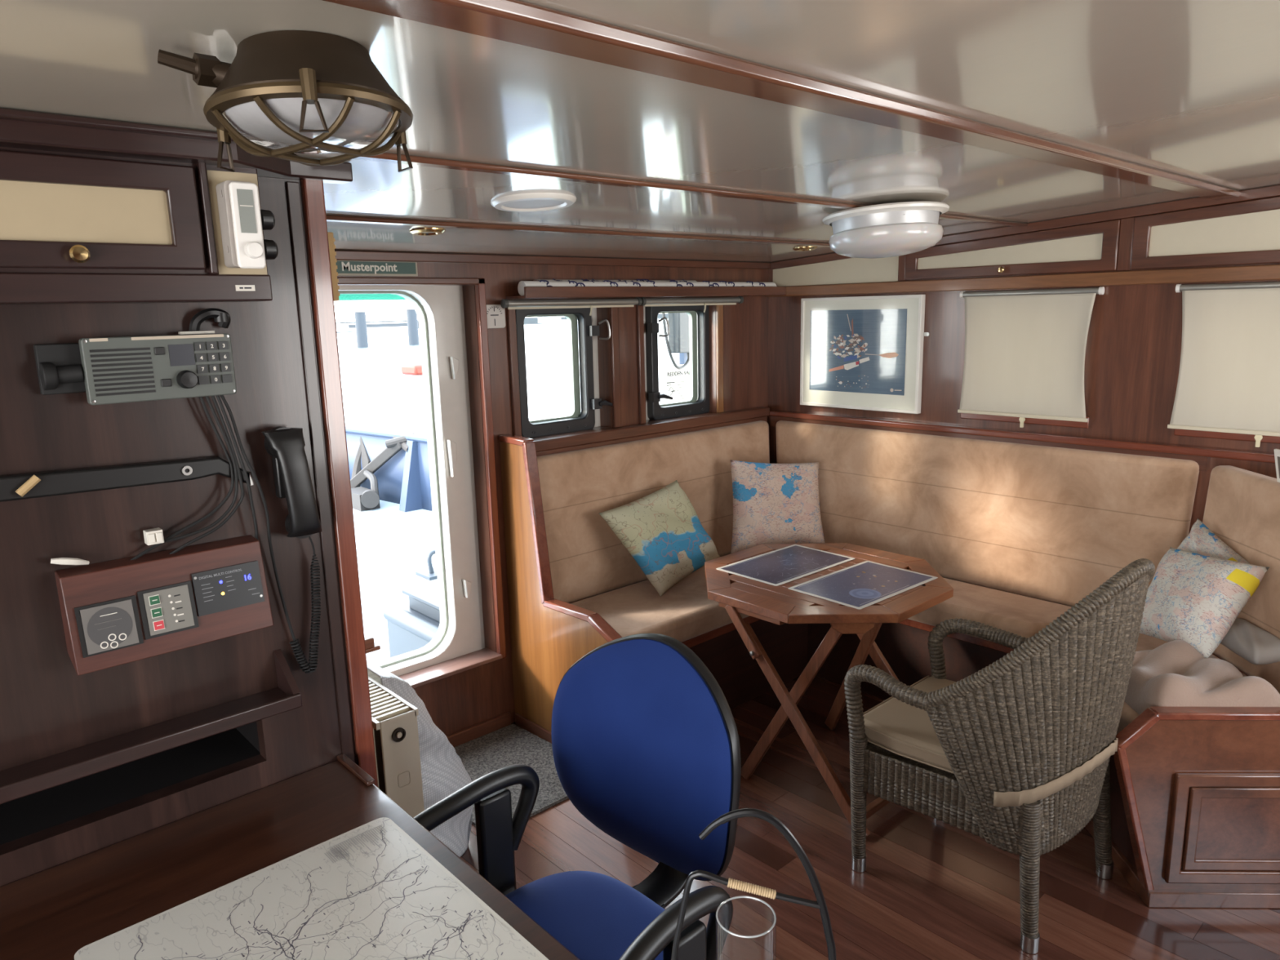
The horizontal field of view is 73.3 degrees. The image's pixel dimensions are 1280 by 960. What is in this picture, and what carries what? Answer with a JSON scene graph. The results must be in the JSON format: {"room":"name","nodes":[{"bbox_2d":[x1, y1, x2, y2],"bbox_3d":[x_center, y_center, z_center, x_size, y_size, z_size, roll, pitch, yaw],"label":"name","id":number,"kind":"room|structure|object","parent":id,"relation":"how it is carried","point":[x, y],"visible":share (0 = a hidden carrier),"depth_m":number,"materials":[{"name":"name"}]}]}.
{"room":"boat cabin","nodes":[
{"label":"boat cabin","id":0,"kind":"room"},
{"bbox_2d":[0,721,260,844],"bbox_3d":[-1.144,0.562,1.548,0.850,0.150,0.210,-11,15,-41],"label":"shelf recess","id":1,"kind":"structure","parent":0,"point":[25,815],"depth_m":1.65,"materials":[{"name":"wood"}]},
{"bbox_2d":[0,176,356,887],"bbox_3d":[-1.462,0.536,1.077,2.330,2.000,0.036,-11,15,-41],"label":"wall","id":2,"kind":"structure","parent":0,"point":[47,708],"depth_m":1.53,"materials":[{"name":"brown wood"}]},
{"bbox_2d":[0,455,253,502],"bbox_3d":[-1.037,0.027,1.335,0.827,0.086,0.032,-11,15,-41],"label":"pipe rail","id":3,"kind":"object","parent":2,"relation":"attached to","point":[56,482],"visible":0.96,"depth_m":1.45,"materials":[{"name":"black plastic"}]},
{"bbox_2d":[33,333,236,404],"bbox_3d":[-0.842,-0.189,1.456,0.287,0.108,0.066,-11,15,-41],"label":"radio","id":4,"kind":"object","parent":2,"relation":"attached to","point":[125,369],"visible":1,"depth_m":1.44,"materials":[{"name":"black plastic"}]},
{"bbox_2d":[88,346,155,396],"bbox_3d":[-0.855,-0.180,1.425,0.088,0.075,0.001,-11,15,-41],"label":"speaker grille","id":5,"kind":"object","parent":4,"relation":"attached to","point":[113,371],"depth_m":1.42,"materials":[{"name":"black plastic"}]},
{"bbox_2d":[129,396,234,559],"bbox_3d":[-0.838,0.012,1.509,0.238,0.305,0.011,-10,14,-38],"label":"cable","id":6,"kind":"object","parent":4,"relation":"hanging from","point":[202,400],"visible":0.94,"depth_m":1.55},
{"bbox_2d":[166,395,238,542],"bbox_3d":[-0.790,-0.021,1.537,0.129,0.254,0.009,-10,14,-37],"label":"cable","id":7,"kind":"object","parent":4,"relation":"hanging from","point":[207,398],"visible":1,"depth_m":1.56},
{"bbox_2d":[142,527,164,545],"bbox_3d":[-0.852,0.099,1.508,0.026,0.024,0.025,-11,15,-41],"label":"block","id":8,"kind":"object","parent":7,"relation":"attached to","point":[154,535],"visible":1,"depth_m":1.50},
{"bbox_2d":[168,395,244,554],"bbox_3d":[-0.824,0.015,1.519,0.230,0.315,0.010,-10,14,-36],"label":"cable","id":9,"kind":"object","parent":4,"relation":"hanging from","point":[213,397],"visible":0.84,"depth_m":1.56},
{"bbox_2d":[188,307,231,334],"bbox_3d":[-0.766,-0.282,1.532,0.072,0.046,0.029,-11,15,-41],"label":"plug","id":10,"kind":"object","parent":4,"relation":"attached to","point":[221,316],"visible":0.99,"depth_m":1.52,"materials":[{"name":"black plastic"}]},
{"bbox_2d":[216,395,257,539],"bbox_3d":[-0.737,-0.012,1.586,0.022,0.293,0.048,5,13,29],"label":"cable","id":11,"kind":"object","parent":4,"relation":"hanging from","point":[218,397],"visible":0.97,"depth_m":1.58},
{"bbox_2d":[220,395,300,652],"bbox_3d":[-0.713,0.098,1.634,0.023,0.529,0.102,6,14,34],"label":"cable","id":12,"kind":"object","parent":4,"relation":"hanging from","point":[224,399],"visible":1,"depth_m":1.63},
{"bbox_2d":[0,146,272,304],"bbox_3d":[-1.256,-0.317,1.010,1.578,0.227,0.121,-11,15,-41],"label":"upper cabinet","id":13,"kind":"object","parent":2,"relation":"attached to","point":[75,228],"visible":0.98,"depth_m":1.35,"materials":[{"name":"brown wood"}]},
{"bbox_2d":[206,169,267,275],"bbox_3d":[-0.672,-0.437,1.460,0.081,0.170,0.068,-11,15,-41],"label":"thermostat","id":14,"kind":"object","parent":13,"relation":"attached to","point":[234,198],"visible":1,"depth_m":1.45,"materials":[{"name":"grey plastic"}]},
{"bbox_2d":[0,648,302,804],"bbox_3d":[-1.034,0.458,1.373,0.953,0.093,0.091,-11,15,-41],"label":"ledge","id":15,"kind":"object","parent":2,"relation":"attached to","point":[42,774],"visible":1,"depth_m":1.51,"materials":[{"name":"brown wood"}]},
{"bbox_2d":[54,534,273,675],"bbox_3d":[-0.834,0.213,1.530,0.318,0.165,0.073,-11,15,-41],"label":"control console","id":16,"kind":"object","parent":2,"relation":"attached to","point":[117,612],"visible":1,"depth_m":1.50,"materials":[{"name":"brown wood"}]},
{"bbox_2d":[0,107,352,184],"bbox_3d":[-1.404,-0.415,0.848,2.375,0.042,0.165,-11,15,-41],"label":"trim","id":17,"kind":"structure","parent":2,"relation":"attached to","point":[19,129],"depth_m":1.33,"materials":[{"name":"brown wood"}]},
{"bbox_2d":[261,426,322,673],"bbox_3d":[-0.662,0.143,1.675,0.092,0.498,0.076,-11,15,-41],"label":"telephone handset","id":18,"kind":"object","parent":2,"relation":"attached to","point":[285,445],"visible":1,"depth_m":1.63,"materials":[{"name":"black plastic"}]},
{"bbox_2d":[285,181,355,762],"bbox_3d":[-0.637,0.035,1.729,0.024,1.210,0.006,-11,15,-41],"label":"trim","id":19,"kind":"structure","parent":2,"relation":"attached to","point":[293,193],"depth_m":1.71,"materials":[{"name":"brown wood"}]},
{"bbox_2d":[301,179,377,787],"bbox_3d":[-0.616,0.372,1.839,0.039,1.985,0.063,-11,15,-41],"label":"trim","id":20,"kind":"structure","parent":2,"relation":"attached to","point":[313,191],"depth_m":1.74,"materials":[{"name":"wood"}]},
{"bbox_2d":[337,262,768,735],"bbox_3d":[-0.388,-0.001,3.652,2.810,2.000,0.084,-11,15,-41],"label":"wall","id":21,"kind":"structure","parent":0,"point":[455,703],"depth_m":3.54,"materials":[{"name":"brown wood"}]},
{"bbox_2d":[335,260,417,275],"bbox_3d":[-0.942,-0.727,2.945,0.396,0.054,0.006,-11,15,-41],"label":"sign","id":22,"kind":"object","parent":21,"relation":"attached to","point":[344,268],"visible":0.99,"depth_m":2.97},
{"bbox_2d":[337,276,484,284],"bbox_3d":[-0.903,-0.688,2.975,0.842,0.024,0.028,-11,15,-41],"label":"trim","id":23,"kind":"structure","parent":21,"relation":"attached to","point":[342,280],"depth_m":3.03,"materials":[{"name":"brown wood"}]},
{"bbox_2d":[337,285,502,688],"bbox_3d":[-0.949,0.041,3.175,0.810,1.500,0.219,-11,15,-41],"label":"door","id":24,"kind":"structure","parent":21,"relation":"in","point":[455,647],"depth_m":3.38,"materials":[{"name":"white paint"}]},
{"bbox_2d":[445,711,511,746],"bbox_3d":[-0.945,1.081,3.252,1.080,0.060,0.020,-11,15,-41],"label":"baseboard","id":25,"kind":"structure","parent":21,"relation":"attached to","point":[474,731],"depth_m":3.50,"materials":[{"name":"brown wood"}]},
{"bbox_2d":[474,278,506,659],"bbox_3d":[-0.587,-0.015,3.388,0.032,1.520,0.028,-11,15,-41],"label":"trim","id":26,"kind":"structure","parent":21,"relation":"attached to","point":[480,291],"depth_m":3.37,"materials":[{"name":"wood"}]},
{"bbox_2d":[486,304,505,328],"bbox_3d":[-0.563,-0.630,3.313,0.100,0.090,0.012,-11,15,-41],"label":"thermometer","id":27,"kind":"object","parent":21,"relation":"attached to","point":[495,313],"visible":0.8,"depth_m":3.31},
{"bbox_2d":[506,299,521,436],"bbox_3d":[-0.498,-0.428,3.406,0.035,0.560,0.016,-11,15,-41],"label":"trim","id":28,"kind":"structure","parent":21,"relation":"attached to","point":[511,313],"depth_m":3.40,"materials":[{"name":"brown wood"}]},
{"bbox_2d":[334,250,770,269],"bbox_3d":[-0.360,-0.878,3.446,2.780,0.031,0.030,-11,15,-41],"label":"trim","id":29,"kind":"structure","parent":21,"relation":"attached to","point":[340,255],"depth_m":3.37,"materials":[{"name":"brown wood"}]},
{"bbox_2d":[515,307,613,438],"bbox_3d":[-0.336,-0.473,3.662,0.480,0.550,0.119,-9,14,-34],"label":"window","id":30,"kind":"structure","parent":21,"relation":"in","point":[582,329],"depth_m":3.70,"materials":[{"name":"paint"}]},
{"bbox_2d":[500,297,642,315],"bbox_3d":[-0.261,-0.705,3.512,0.706,0.072,0.033,-11,15,-41],"label":"roller blind","id":31,"kind":"object","parent":21,"relation":"attached to","point":[575,303],"visible":1,"depth_m":3.48,"materials":[{"name":"grey plastic"}]},
{"bbox_2d":[608,297,621,427],"bbox_3d":[-0.107,-0.507,3.756,0.040,0.560,0.016,-11,15,-41],"label":"trim","id":32,"kind":"structure","parent":21,"relation":"attached to","point":[614,320],"depth_m":3.75,"materials":[{"name":"brown wood"}]},
{"bbox_2d":[636,305,646,424],"bbox_3d":[0.006,-0.530,3.857,0.033,0.560,0.016,-11,15,-41],"label":"trim","id":33,"kind":"structure","parent":21,"relation":"attached to","point":[640,314],"depth_m":3.85,"materials":[{"name":"brown wood"}]},
{"bbox_2d":[506,286,786,298],"bbox_3d":[0.103,-0.833,3.812,1.570,0.043,0.136,-11,15,-41],"label":"shelf","id":34,"kind":"object","parent":21,"relation":"attached to","point":[530,292],"visible":0.99,"depth_m":3.64,"materials":[{"name":"brown wood"}]},
{"bbox_2d":[517,280,776,295],"bbox_3d":[0.104,-0.846,3.792,1.511,0.064,0.064,-11,15,-41],"label":"roll","id":35,"kind":"object","parent":34,"relation":"on","point":[522,284],"visible":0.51,"depth_m":3.65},
{"bbox_2d":[533,406,769,456],"bbox_3d":[0.059,-0.215,3.935,1.615,0.090,0.055,-11,15,-41],"label":"trim","id":36,"kind":"structure","parent":21,"relation":"attached to","point":[568,442],"depth_m":3.87,"materials":[{"name":"brown wood"}]},
{"bbox_2d":[644,305,709,419],"bbox_3d":[0.189,-0.573,4.105,0.413,0.550,0.131,-11,15,-41],"label":"window","id":37,"kind":"structure","parent":21,"relation":"in","point":[699,322],"depth_m":4.16,"materials":[{"name":"paint"}]},
{"bbox_2d":[640,296,743,312],"bbox_3d":[0.249,-0.808,3.969,0.661,0.072,0.033,-11,15,-41],"label":"roller blind","id":38,"kind":"object","parent":21,"relation":"attached to","point":[704,301],"visible":0.98,"depth_m":3.95,"materials":[{"name":"grey plastic"}]},
{"bbox_2d":[715,305,724,413],"bbox_3d":[0.390,-0.608,4.201,0.040,0.560,0.016,-11,15,-41],"label":"trim","id":39,"kind":"structure","parent":21,"relation":"attached to","point":[719,308],"depth_m":4.20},
{"bbox_2d":[459,285,697,648],"bbox_3d":[-0.437,-0.007,3.691,3.030,2.200,0.040,-11,15,-41],"label":"trim","id":40,"kind":"structure","parent":0,"point":[595,353],"depth_m":3.53,"materials":[{"name":"wood"}]},
{"bbox_2d":[0,0,1279,262],"bbox_3d":[0.211,-0.608,1.089,5.330,0.351,4.650,-11,15,-41],"label":"ceiling","id":41,"kind":"structure","parent":0,"point":[1188,88],"depth_m":1.44,"materials":[{"name":"paint"}]},
{"bbox_2d":[157,30,413,172],"bbox_3d":[-0.419,-0.469,1.084,0.258,0.138,0.247,1,12,14],"label":"ceiling lamp","id":42,"kind":"object","parent":41,"relation":"attached to","point":[288,92],"visible":1,"depth_m":1.01,"materials":[{"name":"brown metal"}]},
{"bbox_2d":[490,192,576,212],"bbox_3d":[-0.271,-0.707,2.196,0.218,0.024,0.218,-11,15,-41],"label":"ceiling light","id":43,"kind":"object","parent":41,"relation":"in","point":[531,202],"visible":1,"depth_m":2.17,"materials":[{"name":"white paint"}]},
{"bbox_2d":[352,152,1027,226],"bbox_3d":[0.498,-0.802,2.487,2.795,0.013,0.034,-11,15,-41],"label":"trim","id":44,"kind":"structure","parent":41,"relation":"attached to","point":[385,157],"depth_m":1.98,"materials":[{"name":"brown wood"}]},
{"bbox_2d":[322,0,1239,200],"bbox_3d":[0.102,-0.578,1.214,5.125,0.026,0.070,-11,15,-41],"label":"trim","id":45,"kind":"structure","parent":41,"relation":"attached to","point":[514,21],"depth_m":1.21,"materials":[{"name":"brown wood"}]},
{"bbox_2d":[822,201,949,258],"bbox_3d":[0.778,-0.787,2.743,0.388,0.151,0.387,-11,15,-41],"label":"ceiling lamp","id":46,"kind":"object","parent":41,"relation":"attached to","point":[886,230],"visible":1,"depth_m":2.61,"materials":[{"name":"white paint"}]},
{"bbox_2d":[460,675,1279,959],"bbox_3d":[0.332,1.450,1.439,5.196,0.020,4.469,-11,15,-41],"label":"floor","id":47,"kind":"structure","parent":0,"point":[929,888],"depth_m":2.57,"materials":[{"name":"brown wood"}]},
{"bbox_2d":[0,753,580,959],"bbox_3d":[-0.470,1.278,0.326,1.958,0.789,2.583,-11,15,-41],"label":"table","id":48,"kind":"object","parent":47,"relation":"on","point":[54,913],"visible":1,"depth_m":1.48,"materials":[{"name":"brown wood"}]},
{"bbox_2d":[74,817,548,959],"bbox_3d":[-0.217,0.750,0.971,0.502,0.004,1.312,-11,15,-41],"label":"chart","id":49,"kind":"object","parent":48,"relation":"on","point":[369,891],"visible":1,"depth_m":1.34,"materials":[{"name":"grey"}]},
{"bbox_2d":[671,808,836,959],"bbox_3d":[0.108,0.534,0.881,0.176,0.437,0.176,-11,15,-41],"label":"lantern","id":50,"kind":"object","parent":49,"relation":"on","point":[820,904],"visible":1,"depth_m":0.85,"materials":[{"name":"black metal"}]},
{"bbox_2d":[368,675,424,817],"bbox_3d":[-0.956,0.909,2.571,0.272,0.664,0.808,-11,15,-41],"label":"radiator","id":51,"kind":"object","parent":47,"relation":"on","point":[394,719],"visible":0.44,"depth_m":2.30,"materials":[{"name":"metal"}]},
{"bbox_2d":[368,675,418,730],"bbox_3d":[-0.910,0.581,2.561,0.120,0.019,0.800,-11,15,-41],"label":"grille","id":52,"kind":"object","parent":51,"relation":"attached to","point":[389,712],"depth_m":2.31,"materials":[{"name":"metal"}]},
{"bbox_2d":[366,660,473,857],"bbox_3d":[-0.743,0.859,2.752,0.300,0.678,0.379,-11,15,-41],"label":"sheet","id":53,"kind":"object","parent":47,"relation":"on","point":[443,772],"visible":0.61,"depth_m":2.65,"materials":[{"name":"white fabric"}]},
{"bbox_2d":[453,724,568,826],"bbox_3d":[-0.504,1.098,3.234,0.530,0.013,0.595,-11,15,-41],"label":"door mat","id":54,"kind":"object","parent":47,"relation":"on","point":[510,744],"visible":0.49,"depth_m":3.32,"materials":[{"name":"grey carpet"}]},
{"bbox_2d":[413,633,741,959],"bbox_3d":[-0.097,0.896,1.745,0.681,0.967,0.754,7,14,37],"label":"office chair","id":55,"kind":"object","parent":47,"relation":"on","point":[646,747],"visible":0.88,"depth_m":1.87,"materials":[{"name":"blue fabric"}]},
{"bbox_2d":[704,542,953,836],"bbox_3d":[0.710,0.707,3.309,0.881,0.707,0.922,-11,15,-41],"label":"folding table","id":56,"kind":"object","parent":47,"relation":"on","point":[780,605],"visible":0.65,"depth_m":3.01,"materials":[{"name":"brown wood"}]},
{"bbox_2d":[715,544,854,586],"bbox_3d":[0.579,0.330,3.401,0.496,0.002,0.314,-11,15,-41],"label":"placemat","id":57,"kind":"object","parent":56,"relation":"on","point":[782,566],"visible":1,"depth_m":3.38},
{"bbox_2d":[787,560,937,608],"bbox_3d":[0.817,0.375,3.142,0.499,0.002,0.324,-11,15,-41],"label":"placemat","id":58,"kind":"object","parent":56,"relation":"on","point":[865,584],"visible":1,"depth_m":3.13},
{"bbox_2d":[498,433,1279,908],"bbox_3d":[0.959,0.475,3.090,1.650,1.234,2.672,-11,15,-41],"label":"bench","id":59,"kind":"object","parent":47,"relation":"on","point":[1195,791],"visible":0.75,"depth_m":2.44,"materials":[{"name":"brown wood"}]},
{"bbox_2d":[537,420,769,603],"bbox_3d":[0.107,0.116,3.967,1.540,0.625,0.134,-11,15,-41],"label":"cushion","id":60,"kind":"object","parent":59,"relation":"on","point":[587,559],"visible":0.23,"depth_m":3.74,"materials":[{"name":"beige fabric"}]},
{"bbox_2d":[569,565,749,642],"bbox_3d":[0.307,0.497,3.782,1.484,0.109,0.477,-11,15,-41],"label":"seat cushion","id":61,"kind":"object","parent":59,"relation":"on","point":[685,611],"visible":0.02,"depth_m":3.46,"materials":[{"name":"beige fabric"}]},
{"bbox_2d":[599,480,719,595],"bbox_3d":[0.119,0.238,3.697,0.615,0.414,0.246,-11,15,-41],"label":"cushion","id":62,"kind":"object","parent":61,"relation":"on","point":[661,530],"visible":0.99,"depth_m":3.62,"materials":[{"name":"fabric"}]},
{"bbox_2d":[729,459,825,553],"bbox_3d":[0.638,0.112,4.052,0.469,0.425,0.196,-3,11,-9],"label":"cushion","id":63,"kind":"object","parent":61,"relation":"on","point":[773,503],"visible":0.99,"depth_m":4.00,"materials":[{"name":"fabric"}]},
{"bbox_2d":[775,420,1199,606],"bbox_3d":[1.341,0.121,3.791,0.102,0.625,1.896,-11,15,-41],"label":"cushion","id":64,"kind":"object","parent":59,"relation":"on","point":[1052,524],"visible":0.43,"depth_m":3.58,"materials":[{"name":"beige fabric"}]},
{"bbox_2d":[907,577,1071,642],"bbox_3d":[1.228,0.502,3.641,0.345,0.109,1.614,-11,15,-41],"label":"seat cushion","id":65,"kind":"object","parent":59,"relation":"on","point":[1024,616],"visible":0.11,"depth_m":3.38,"materials":[{"name":"beige fabric"}]},
{"bbox_2d":[1116,632,1246,733],"bbox_3d":[1.681,0.666,2.757,0.521,0.109,0.781,-1,11,3],"label":"seat cushion","id":66,"kind":"object","parent":59,"relation":"on","point":[1144,642],"visible":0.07,"depth_m":2.92,"materials":[{"name":"beige fabric"}]},
{"bbox_2d":[1124,640,1279,714],"bbox_3d":[1.624,0.584,2.541,0.380,0.135,0.360,-1,11,3],"label":"blanket","id":67,"kind":"object","parent":66,"relation":"on","point":[1174,673],"visible":0.73,"depth_m":2.45,"materials":[{"name":"fabric"}]},
{"bbox_2d":[1138,546,1269,657],"bbox_3d":[1.745,0.377,2.737,0.239,0.289,0.345,-4,12,-15],"label":"cushion","id":68,"kind":"object","parent":67,"relation":"on","point":[1195,599],"visible":0.95,"depth_m":2.64,"materials":[{"name":"fabric"}]},
{"bbox_2d":[1220,617,1279,664],"bbox_3d":[1.898,0.502,2.680,0.110,0.102,0.283,-1,11,3],"label":"cushion","id":69,"kind":"object","parent":66,"relation":"on","point":[1257,646],"visible":0.84,"depth_m":2.62,"materials":[{"name":"fabric"}]},
{"bbox_2d":[1202,465,1279,693],"bbox_3d":[1.978,0.323,2.681,0.106,0.630,0.734,-1,11,3],"label":"cushion","id":70,"kind":"object","parent":59,"relation":"on","point":[1242,506],"visible":0.48,"depth_m":2.73,"materials":[{"name":"beige fabric"}]},
{"bbox_2d":[1177,518,1249,564],"bbox_3d":[1.881,0.240,2.840,0.124,0.175,0.230,-4,11,-12],"label":"cushion","id":71,"kind":"object","parent":70,"relation":"on","point":[1201,540],"visible":0.48,"depth_m":2.85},
{"bbox_2d":[844,558,1155,954],"bbox_3d":[1.044,0.679,2.501,0.630,1.048,0.694,-11,15,-41],"label":"wicker armchair","id":72,"kind":"object","parent":47,"relation":"on","point":[1034,715],"visible":0.94,"depth_m":2.25,"materials":[{"name":"wicker"}]},
{"bbox_2d":[862,675,1118,807],"bbox_3d":[1.033,0.735,2.532,0.541,0.142,0.642,-11,15,-41],"label":"seat pad","id":73,"kind":"object","parent":72,"relation":"on","point":[895,726],"visible":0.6,"depth_m":2.48,"materials":[{"name":"fabric"}]},
{"bbox_2d":[768,197,1279,675],"bbox_3d":[2.189,-0.029,2.968,0.090,2.200,4.555,-11,15,-41],"label":"wall","id":74,"kind":"structure","parent":0,"point":[1133,348],"depth_m":3.28,"materials":[{"name":"brown wood"}]},
{"bbox_2d":[325,214,830,247],"bbox_3d":[0.050,-0.846,2.978,2.795,0.013,0.034,-11,15,-41],"label":"trim","id":75,"kind":"structure","parent":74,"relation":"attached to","point":[329,218],"depth_m":2.66,"materials":[{"name":"brown wood"}]},
{"bbox_2d":[773,256,898,286],"bbox_3d":[0.917,-0.998,4.093,0.010,0.130,0.715,-11,15,-41],"label":"panel","id":76,"kind":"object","parent":74,"relation":"attached to","point":[851,270],"depth_m":4.05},
{"bbox_2d":[800,294,929,413],"bbox_3d":[1.028,-0.595,4.042,0.033,0.523,0.696,-11,15,-41],"label":"framed picture","id":77,"kind":"object","parent":74,"relation":"attached to","point":[860,353],"visible":1,"depth_m":4.01,"materials":[{"name":"white paint"}]},
{"bbox_2d":[809,308,906,395],"bbox_3d":[1.012,-0.604,4.043,0.002,0.385,0.523,-11,15,-41],"label":"print","id":78,"kind":"object","parent":77,"relation":"attached to","point":[854,352],"depth_m":4.03},
{"bbox_2d":[904,219,1120,279],"bbox_3d":[1.458,-0.917,3.471,0.054,0.181,0.867,-11,15,-41],"label":"upper cabinet","id":79,"kind":"object","parent":74,"relation":"attached to","point":[1090,247],"visible":0.93,"depth_m":3.41,"materials":[{"name":"brown wood"}]},
{"bbox_2d":[897,217,1134,280],"bbox_3d":[1.475,-0.920,3.479,0.022,0.189,0.951,-11,15,-41],"label":"trim","id":80,"kind":"structure","parent":74,"relation":"attached to","point":[1126,225],"depth_m":3.15,"materials":[{"name":"brown wood"}]},
{"bbox_2d":[764,264,1279,297],"bbox_3d":[2.157,-0.673,2.767,0.030,0.049,4.471,-11,15,-41],"label":"trim","id":81,"kind":"structure","parent":74,"relation":"attached to","point":[1269,272],"depth_m":3.33,"materials":[{"name":"brown wood"}]},
{"bbox_2d":[769,409,1275,471],"bbox_3d":[2.179,-0.067,2.860,0.055,0.029,4.421,-11,15,-41],"label":"trim","id":82,"kind":"structure","parent":74,"relation":"attached to","point":[1250,455],"depth_m":3.42,"materials":[{"name":"wood"}]},
{"bbox_2d":[960,413,1089,428],"bbox_3d":[1.566,-0.256,3.533,0.014,0.045,0.525,-11,15,-41],"label":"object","id":83,"kind":"structure","parent":74,"relation":"attached to","point":[963,415],"depth_m":3.50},
{"bbox_2d":[770,184,1279,269],"bbox_3d":[2.164,-0.933,2.707,0.022,0.312,4.441,-11,15,-41],"label":"trim","id":84,"kind":"structure","parent":74,"relation":"attached to","point":[1273,191],"depth_m":3.23,"materials":[{"name":"brown wood"}]},
{"bbox_2d":[957,286,1104,427],"bbox_3d":[1.549,-0.488,3.474,0.038,0.553,0.561,-11,15,-41],"label":"roller blind","id":85,"kind":"object","parent":74,"relation":"attached to","point":[1025,349],"visible":1,"depth_m":3.46,"materials":[{"name":"beige fabric"}]},
{"bbox_2d":[1129,195,1279,269],"bbox_3d":[2.076,-0.829,2.801,0.054,0.238,0.869,-11,15,-41],"label":"upper cabinet","id":86,"kind":"object","parent":74,"relation":"attached to","point":[1247,232],"visible":1,"depth_m":2.95,"materials":[{"name":"brown wood"}]},
{"bbox_2d":[1167,281,1279,447],"bbox_3d":[2.091,-0.386,2.893,0.038,0.553,0.554,-11,15,-41],"label":"roller blind","id":87,"kind":"object","parent":74,"relation":"attached to","point":[1228,379],"visible":1,"depth_m":2.95,"materials":[{"name":"beige fabric"}]},
{"bbox_2d":[1173,428,1279,444],"bbox_3d":[2.109,-0.154,2.950,0.014,0.045,0.490,-11,15,-41],"label":"trim","id":88,"kind":"structure","parent":74,"relation":"attached to","point":[1229,436],"depth_m":3.01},
{"bbox_3d":[-1.032,0.290,2.263,0.060,2.000,1.136,-11,15,-41],"label":"wall","id":89,"kind":"structure","parent":0,"visible":0},
{"bbox_2d":[327,231,340,301],"bbox_3d":[-0.670,-0.439,1.782,0.044,0.136,0.115,-11,15,-41],"label":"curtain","id":90,"kind":"object","parent":89,"relation":"attached to","point":[331,238],"visible":0.27,"depth_m":1.75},
{"label":"outside","id":91,"kind":"structure","parent":0,"visible":0},
{"bbox_2d":[352,499,437,662],"bbox_3d":[-3.559,0.686,5.414,8.700,0.080,6.505,-11,15,-41],"label":"deck","id":92,"kind":"object","parent":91,"point":[393,544],"depth_m":5.78,"materials":[{"name":"paint"}]},
{"bbox_2d":[350,432,414,511],"bbox_3d":[-2.310,-0.107,7.424,0.462,0.634,0.912,-11,15,-41],"label":"anchor","id":93,"kind":"object","parent":92,"relation":"on","point":[363,499],"visible":0.86,"depth_m":7.29,"materials":[{"name":"metal"}]},
{"bbox_2d":[345,426,432,511],"bbox_3d":[-1.700,-0.027,6.955,6.467,0.630,0.240,8,14,39],"label":"bulwark","id":94,"kind":"object","parent":92,"relation":"on","point":[404,479],"visible":0.2,"depth_m":7.33,"materials":[{"name":"paint"}]},
{"bbox_2d":[401,363,425,408],"bbox_3d":[-1.737,-0.595,6.820,0.180,0.641,0.240,-11,15,-41],"label":"flag","id":95,"kind":"object","parent":94,"relation":"on","point":[415,369],"visible":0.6,"depth_m":6.69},
{"bbox_2d":[383,580,439,657],"bbox_3d":[-0.623,0.655,4.042,0.977,0.375,0.549,-11,15,-41],"label":"locker","id":96,"kind":"object","parent":92,"relation":"on","point":[411,627],"visible":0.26,"depth_m":3.81,"materials":[{"name":"paint"}]},
{"bbox_2d":[415,549,437,580],"bbox_3d":[-1.263,0.508,5.403,0.240,0.164,0.180,-11,15,-41],"label":"vent pipe","id":97,"kind":"object","parent":92,"relation":"on","point":[429,574],"visible":0.56,"depth_m":5.34,"materials":[{"name":"paint"}]},
{"bbox_2d":[661,352,689,404],"bbox_3d":[0.245,-0.215,5.045,0.335,1.650,0.054,-11,15,-41],"label":"notice board","id":98,"kind":"object","parent":92,"relation":"on","point":[675,382],"visible":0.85,"depth_m":4.92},
{"bbox_2d":[662,312,689,369],"bbox_3d":[0.253,-0.818,4.864,0.284,0.379,0.094,-11,15,-41],"label":"junction box","id":99,"kind":"object","parent":98,"relation":"attached to","point":[677,342],"visible":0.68,"depth_m":4.80,"materials":[{"name":"paint"}]},
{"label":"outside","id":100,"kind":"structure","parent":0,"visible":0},
{"bbox_2d":[337,328,689,435],"bbox_3d":[-10.844,-16.411,99.318,280.000,0.100,157.000,-11,15,-41],"label":"sky","id":101,"kind":"structure","parent":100,"point":[376,394],"depth_m":37.04,"materials":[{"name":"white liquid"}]},
{"bbox_2d":[353,309,368,347],"bbox_3d":[-26.121,-14.152,80.660,1.060,3.550,1.033,-11,15,-41],"label":"mooring pile","id":102,"kind":"object","parent":101,"relation":"on","point":[360,315],"visible":0.91,"depth_m":80.30,"materials":[{"name":"paint"}]},
{"bbox_2d":[335,320,420,345],"bbox_3d":[-28.409,-16.280,94.690,15.981,2.380,3.840,-11,15,-41],"label":"moored boat","id":103,"kind":"object","parent":101,"relation":"on","point":[398,332],"visible":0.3,"depth_m":92.76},
{"bbox_2d":[405,306,419,345],"bbox_3d":[-22.220,-15.014,84.143,1.060,3.700,1.033,-11,15,-41],"label":"mooring pile","id":104,"kind":"object","parent":101,"relation":"on","point":[411,316],"visible":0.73,"depth_m":83.78,"materials":[{"name":"paint"}]},
{"bbox_2d":[524,315,667,335],"bbox_3d":[-6.752,-22.021,120.747,25.981,2.480,6.240,-11,15,-41],"label":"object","id":105,"kind":"object","parent":101,"relation":"on","point":[547,328],"visible":0.22,"depth_m":113.21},
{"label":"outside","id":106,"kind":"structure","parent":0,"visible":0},
{"bbox_2d":[338,293,405,300],"bbox_3d":[-1.351,-1.034,4.830,3.107,0.014,1.715,-11,15,-41],"label":"awning","id":107,"kind":"object","parent":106,"point":[343,296],"visible":0.13,"depth_m":4.75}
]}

